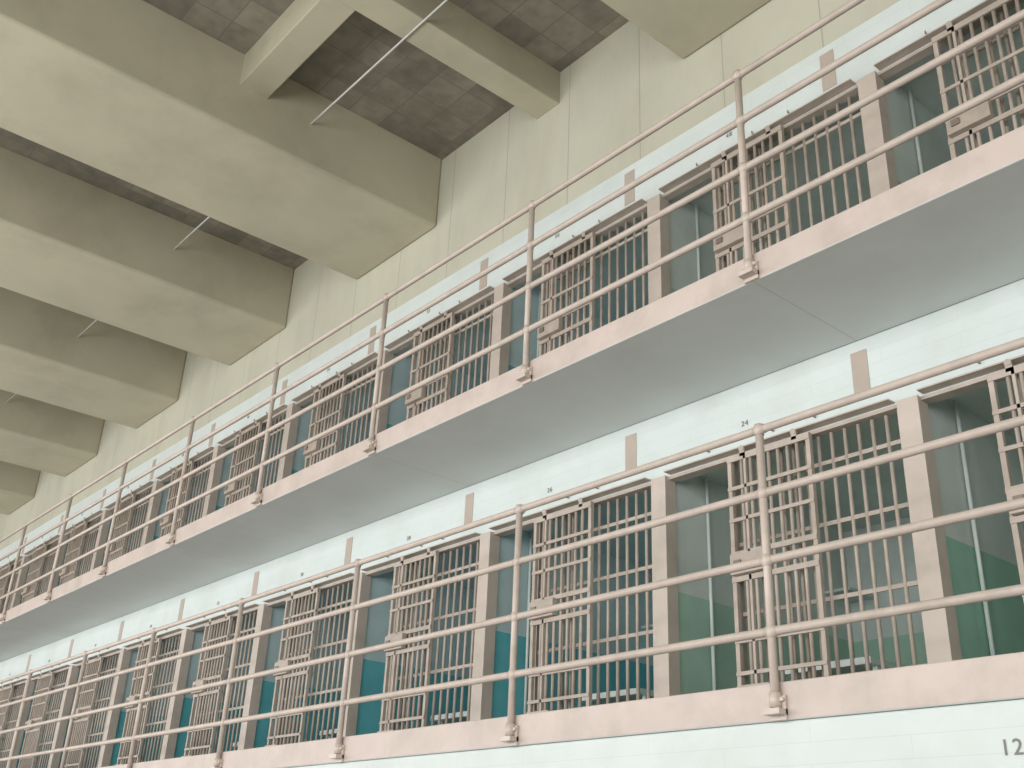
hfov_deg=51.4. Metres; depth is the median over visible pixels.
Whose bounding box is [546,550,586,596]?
grille
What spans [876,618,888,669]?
grille
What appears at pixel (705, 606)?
cell
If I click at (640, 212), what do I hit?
grille
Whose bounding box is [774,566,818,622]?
grille
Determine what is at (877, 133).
pillar
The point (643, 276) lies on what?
grille
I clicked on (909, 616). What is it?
grille
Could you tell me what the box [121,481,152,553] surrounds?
grille
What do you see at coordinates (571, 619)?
grille
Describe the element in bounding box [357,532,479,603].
door frame
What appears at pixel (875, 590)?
grille
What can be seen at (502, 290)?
door frame
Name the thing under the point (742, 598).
grille
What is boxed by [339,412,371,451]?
grille
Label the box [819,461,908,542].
grille
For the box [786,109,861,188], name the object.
grille
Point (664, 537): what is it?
pillar
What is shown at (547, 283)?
grille
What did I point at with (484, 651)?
pillar
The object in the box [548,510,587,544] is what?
grille
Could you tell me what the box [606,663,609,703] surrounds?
grille
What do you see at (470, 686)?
grille
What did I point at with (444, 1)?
rod
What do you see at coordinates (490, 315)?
grille
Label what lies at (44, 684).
door
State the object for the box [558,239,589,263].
grille
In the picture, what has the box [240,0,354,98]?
joist
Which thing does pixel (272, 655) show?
cell
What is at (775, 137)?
grille
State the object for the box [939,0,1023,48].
grille
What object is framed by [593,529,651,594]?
grille
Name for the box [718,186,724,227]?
grille
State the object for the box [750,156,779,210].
grille
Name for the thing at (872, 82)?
lintel
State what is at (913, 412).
door frame
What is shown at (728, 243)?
door
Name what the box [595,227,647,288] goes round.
grille
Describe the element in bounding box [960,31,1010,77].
grille
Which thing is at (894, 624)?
grille
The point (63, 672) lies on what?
grille
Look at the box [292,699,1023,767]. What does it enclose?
wall
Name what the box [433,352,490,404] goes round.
grille
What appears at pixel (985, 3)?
lintel
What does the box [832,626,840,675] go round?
grille
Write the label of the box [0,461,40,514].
ceiling beam
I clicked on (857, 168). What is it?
grille
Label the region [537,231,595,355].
door
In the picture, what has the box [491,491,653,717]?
cell
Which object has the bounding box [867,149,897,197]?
pillar
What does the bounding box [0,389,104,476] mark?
ceiling beam
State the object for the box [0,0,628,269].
ceiling
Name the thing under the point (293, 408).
door frame
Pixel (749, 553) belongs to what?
door
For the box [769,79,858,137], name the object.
grille
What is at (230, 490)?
door
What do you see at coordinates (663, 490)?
door frame
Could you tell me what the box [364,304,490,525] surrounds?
cell
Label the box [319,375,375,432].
grille
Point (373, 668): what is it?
cell
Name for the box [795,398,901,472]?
grille
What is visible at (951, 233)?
walkway slab
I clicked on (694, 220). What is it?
cell
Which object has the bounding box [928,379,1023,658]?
cell
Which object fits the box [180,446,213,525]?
grille
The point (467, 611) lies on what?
grille
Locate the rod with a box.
[6,0,447,402]
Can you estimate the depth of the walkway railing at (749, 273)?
8.16 m
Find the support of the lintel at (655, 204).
in the wall at (629, 82)
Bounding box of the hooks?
[0,31,980,683]
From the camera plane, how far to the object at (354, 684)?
10.71 m
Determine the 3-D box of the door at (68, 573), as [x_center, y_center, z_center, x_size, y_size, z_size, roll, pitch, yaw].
[-7.767,3.306,18.602,0.092,1.872,0.702,22,-31,-35]
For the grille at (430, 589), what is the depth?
10.31 m
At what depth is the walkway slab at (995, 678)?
5.95 m
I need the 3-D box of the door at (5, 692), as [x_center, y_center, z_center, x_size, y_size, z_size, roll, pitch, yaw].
[-9.227,6.293,18.951,0.092,1.872,0.702,22,-31,-35]
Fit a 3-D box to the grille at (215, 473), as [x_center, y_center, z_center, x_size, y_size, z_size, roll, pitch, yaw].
[-3.609,1.449,14.198,0.152,1.897,2.115,22,-31,-35]
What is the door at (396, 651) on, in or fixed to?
attached to the grille at (425, 649)
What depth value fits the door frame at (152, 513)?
16.51 m
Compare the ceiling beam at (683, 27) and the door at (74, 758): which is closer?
the ceiling beam at (683, 27)
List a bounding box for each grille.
[0,556,22,613]
[0,678,26,767]
[6,665,70,767]
[10,535,59,608]
[47,510,102,590]
[47,648,120,767]
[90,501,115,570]
[97,628,182,767]
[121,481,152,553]
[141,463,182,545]
[160,604,258,759]
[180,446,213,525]
[202,404,287,516]
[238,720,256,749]
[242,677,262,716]
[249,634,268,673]
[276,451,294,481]
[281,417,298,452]
[283,659,344,709]
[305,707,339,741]
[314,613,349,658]
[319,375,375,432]
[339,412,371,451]
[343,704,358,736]
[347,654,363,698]
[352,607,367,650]
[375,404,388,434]
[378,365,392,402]
[388,649,425,691]
[402,589,430,637]
[417,311,492,379]
[426,685,471,725]
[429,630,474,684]
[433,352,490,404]
[433,576,477,631]
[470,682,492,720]
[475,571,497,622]
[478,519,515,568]
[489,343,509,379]
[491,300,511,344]
[522,477,650,534]
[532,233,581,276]
[545,281,548,316]
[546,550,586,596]
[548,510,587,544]
[549,618,586,661]
[554,260,589,308]
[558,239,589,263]
[584,198,646,243]
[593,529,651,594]
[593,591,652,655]
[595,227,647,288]
[595,273,646,326]
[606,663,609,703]
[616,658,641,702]
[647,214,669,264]
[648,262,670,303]
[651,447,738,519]
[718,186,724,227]
[740,582,746,631]
[748,133,778,160]
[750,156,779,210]
[769,79,858,137]
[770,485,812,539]
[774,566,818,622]
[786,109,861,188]
[790,162,867,231]
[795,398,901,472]
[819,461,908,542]
[825,535,918,615]
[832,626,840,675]
[847,623,856,673]
[861,621,872,671]
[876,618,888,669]
[891,616,904,667]
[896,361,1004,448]
[907,613,920,665]
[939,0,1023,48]
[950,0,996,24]
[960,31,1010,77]
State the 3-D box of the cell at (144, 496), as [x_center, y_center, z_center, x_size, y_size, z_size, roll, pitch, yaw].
[-5.398,3.106,17.872,2.478,2.250,2.115,22,-31,-35]
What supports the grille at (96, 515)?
attached to the cell at (98, 527)
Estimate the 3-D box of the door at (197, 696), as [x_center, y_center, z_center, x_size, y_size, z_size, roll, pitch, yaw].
[-3.746,3.757,13.014,0.092,1.872,0.702,22,-31,-35]
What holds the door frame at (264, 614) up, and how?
in the wall at (993, 318)
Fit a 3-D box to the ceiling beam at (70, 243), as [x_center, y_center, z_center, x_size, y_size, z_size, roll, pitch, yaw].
[-7.744,-2.594,12.484,10.746,0.978,1.696,22,-31,-35]
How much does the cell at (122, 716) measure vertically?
2.250 m
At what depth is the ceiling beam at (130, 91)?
11.18 m
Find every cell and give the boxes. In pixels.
[0,687,24,766]
[4,552,53,660]
[16,672,67,767]
[44,527,98,645]
[58,656,117,767]
[84,496,148,630]
[110,637,180,765]
[132,460,209,612]
[174,613,256,757]
[196,418,285,588]
[253,583,352,747]
[271,368,374,560]
[356,545,476,734]
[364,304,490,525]
[489,217,652,478]
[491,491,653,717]
[655,99,890,416]
[675,415,926,694]
[884,7,1023,327]
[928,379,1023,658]
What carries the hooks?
attached to the wall at (993, 318)
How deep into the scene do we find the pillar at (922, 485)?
6.47 m
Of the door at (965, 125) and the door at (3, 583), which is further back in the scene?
the door at (3, 583)
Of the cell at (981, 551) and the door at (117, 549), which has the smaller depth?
the cell at (981, 551)
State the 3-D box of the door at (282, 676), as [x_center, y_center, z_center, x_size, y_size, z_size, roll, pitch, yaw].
[-2.401,3.135,11.557,0.092,1.872,0.702,22,-31,-35]
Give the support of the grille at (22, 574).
attached to the cell at (52, 552)
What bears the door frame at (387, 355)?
in the wall at (629, 82)
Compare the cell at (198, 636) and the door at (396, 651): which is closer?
the door at (396, 651)
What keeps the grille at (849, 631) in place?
attached to the cell at (705, 606)
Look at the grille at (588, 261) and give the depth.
10.00 m
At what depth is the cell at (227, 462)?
15.28 m
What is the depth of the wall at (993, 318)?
8.51 m
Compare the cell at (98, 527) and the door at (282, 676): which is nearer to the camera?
the door at (282, 676)
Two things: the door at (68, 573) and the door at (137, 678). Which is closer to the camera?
the door at (137, 678)
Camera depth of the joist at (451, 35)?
10.56 m
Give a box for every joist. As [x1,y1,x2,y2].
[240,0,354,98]
[339,0,559,118]
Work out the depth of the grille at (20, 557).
21.50 m
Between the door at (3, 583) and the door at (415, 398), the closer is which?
the door at (415, 398)
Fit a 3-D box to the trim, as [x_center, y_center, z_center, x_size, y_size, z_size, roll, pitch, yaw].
[-6.513,2.874,17.305,0.004,2.964,40.305,22,-31,-35]
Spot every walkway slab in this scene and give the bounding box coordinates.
[0,125,1023,661]
[99,652,1023,767]
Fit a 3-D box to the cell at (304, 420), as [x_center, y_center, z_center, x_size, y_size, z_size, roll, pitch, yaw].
[-1.292,1.206,13.424,2.478,2.250,2.115,22,-31,-35]
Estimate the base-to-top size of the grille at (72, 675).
1.897 m
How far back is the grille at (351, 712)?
10.53 m
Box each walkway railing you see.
[0,0,1023,622]
[0,337,1023,767]
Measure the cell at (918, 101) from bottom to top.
2.250 m
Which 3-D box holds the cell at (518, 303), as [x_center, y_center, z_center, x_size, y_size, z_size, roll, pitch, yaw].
[1.446,-0.061,10.459,2.478,2.250,2.115,22,-31,-35]
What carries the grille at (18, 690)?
attached to the cell at (24, 687)
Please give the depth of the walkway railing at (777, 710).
6.76 m
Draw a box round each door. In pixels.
[0,562,11,610]
[0,682,13,743]
[18,669,54,767]
[21,543,47,603]
[59,519,87,584]
[64,654,103,767]
[104,492,135,562]
[116,635,161,764]
[160,459,194,536]
[182,612,232,756]
[224,420,262,506]
[265,584,320,746]
[303,372,346,468]
[377,547,438,732]
[405,311,454,419]
[526,497,593,713]
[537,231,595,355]
[711,124,792,271]
[726,428,831,686]
[931,0,1023,159]
[986,359,1023,600]
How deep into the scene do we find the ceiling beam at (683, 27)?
9.20 m
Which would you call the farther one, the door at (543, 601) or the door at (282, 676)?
the door at (282, 676)
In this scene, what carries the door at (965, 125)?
attached to the grille at (1005, 35)
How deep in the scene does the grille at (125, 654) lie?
14.65 m
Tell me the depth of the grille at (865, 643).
6.50 m
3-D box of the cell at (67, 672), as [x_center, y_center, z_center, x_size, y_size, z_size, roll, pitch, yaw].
[-6.878,6.101,18.243,2.478,2.250,2.115,22,-31,-35]
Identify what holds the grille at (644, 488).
in the wall at (993, 318)
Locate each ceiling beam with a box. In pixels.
[0,0,441,278]
[0,147,293,364]
[0,287,186,428]
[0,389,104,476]
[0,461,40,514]
[601,0,770,58]
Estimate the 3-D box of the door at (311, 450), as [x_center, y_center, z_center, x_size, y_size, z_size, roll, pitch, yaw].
[-2.286,0.771,12.665,0.092,1.872,0.702,22,-31,-35]
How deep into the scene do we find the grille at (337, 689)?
11.20 m
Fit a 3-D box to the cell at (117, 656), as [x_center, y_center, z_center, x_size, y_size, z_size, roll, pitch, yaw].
[-5.510,5.468,16.761,2.478,2.250,2.115,22,-31,-35]
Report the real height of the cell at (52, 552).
2.250 m
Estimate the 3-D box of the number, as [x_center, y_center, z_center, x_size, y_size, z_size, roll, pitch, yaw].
[2.167,1.547,4.546,0.002,0.067,0.136,22,-31,-35]
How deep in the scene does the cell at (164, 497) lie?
16.76 m
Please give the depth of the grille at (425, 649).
10.12 m
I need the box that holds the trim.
[21,49,870,671]
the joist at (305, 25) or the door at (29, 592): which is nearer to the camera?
the joist at (305, 25)
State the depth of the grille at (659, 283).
8.95 m
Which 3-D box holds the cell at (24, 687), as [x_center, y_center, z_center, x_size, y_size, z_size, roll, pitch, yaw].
[-8.247,6.734,19.726,2.478,2.250,2.115,22,-31,-35]
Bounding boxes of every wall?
[0,0,1023,565]
[0,279,1023,688]
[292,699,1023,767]
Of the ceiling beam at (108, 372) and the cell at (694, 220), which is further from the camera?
the ceiling beam at (108, 372)
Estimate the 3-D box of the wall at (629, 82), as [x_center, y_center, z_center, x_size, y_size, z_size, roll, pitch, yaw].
[-4.227,-0.016,16.016,0.234,2.288,53.260,22,-31,-35]
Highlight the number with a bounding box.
[1003,738,1023,754]
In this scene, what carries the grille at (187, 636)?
attached to the cell at (198, 636)
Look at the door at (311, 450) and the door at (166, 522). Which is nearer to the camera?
the door at (311, 450)

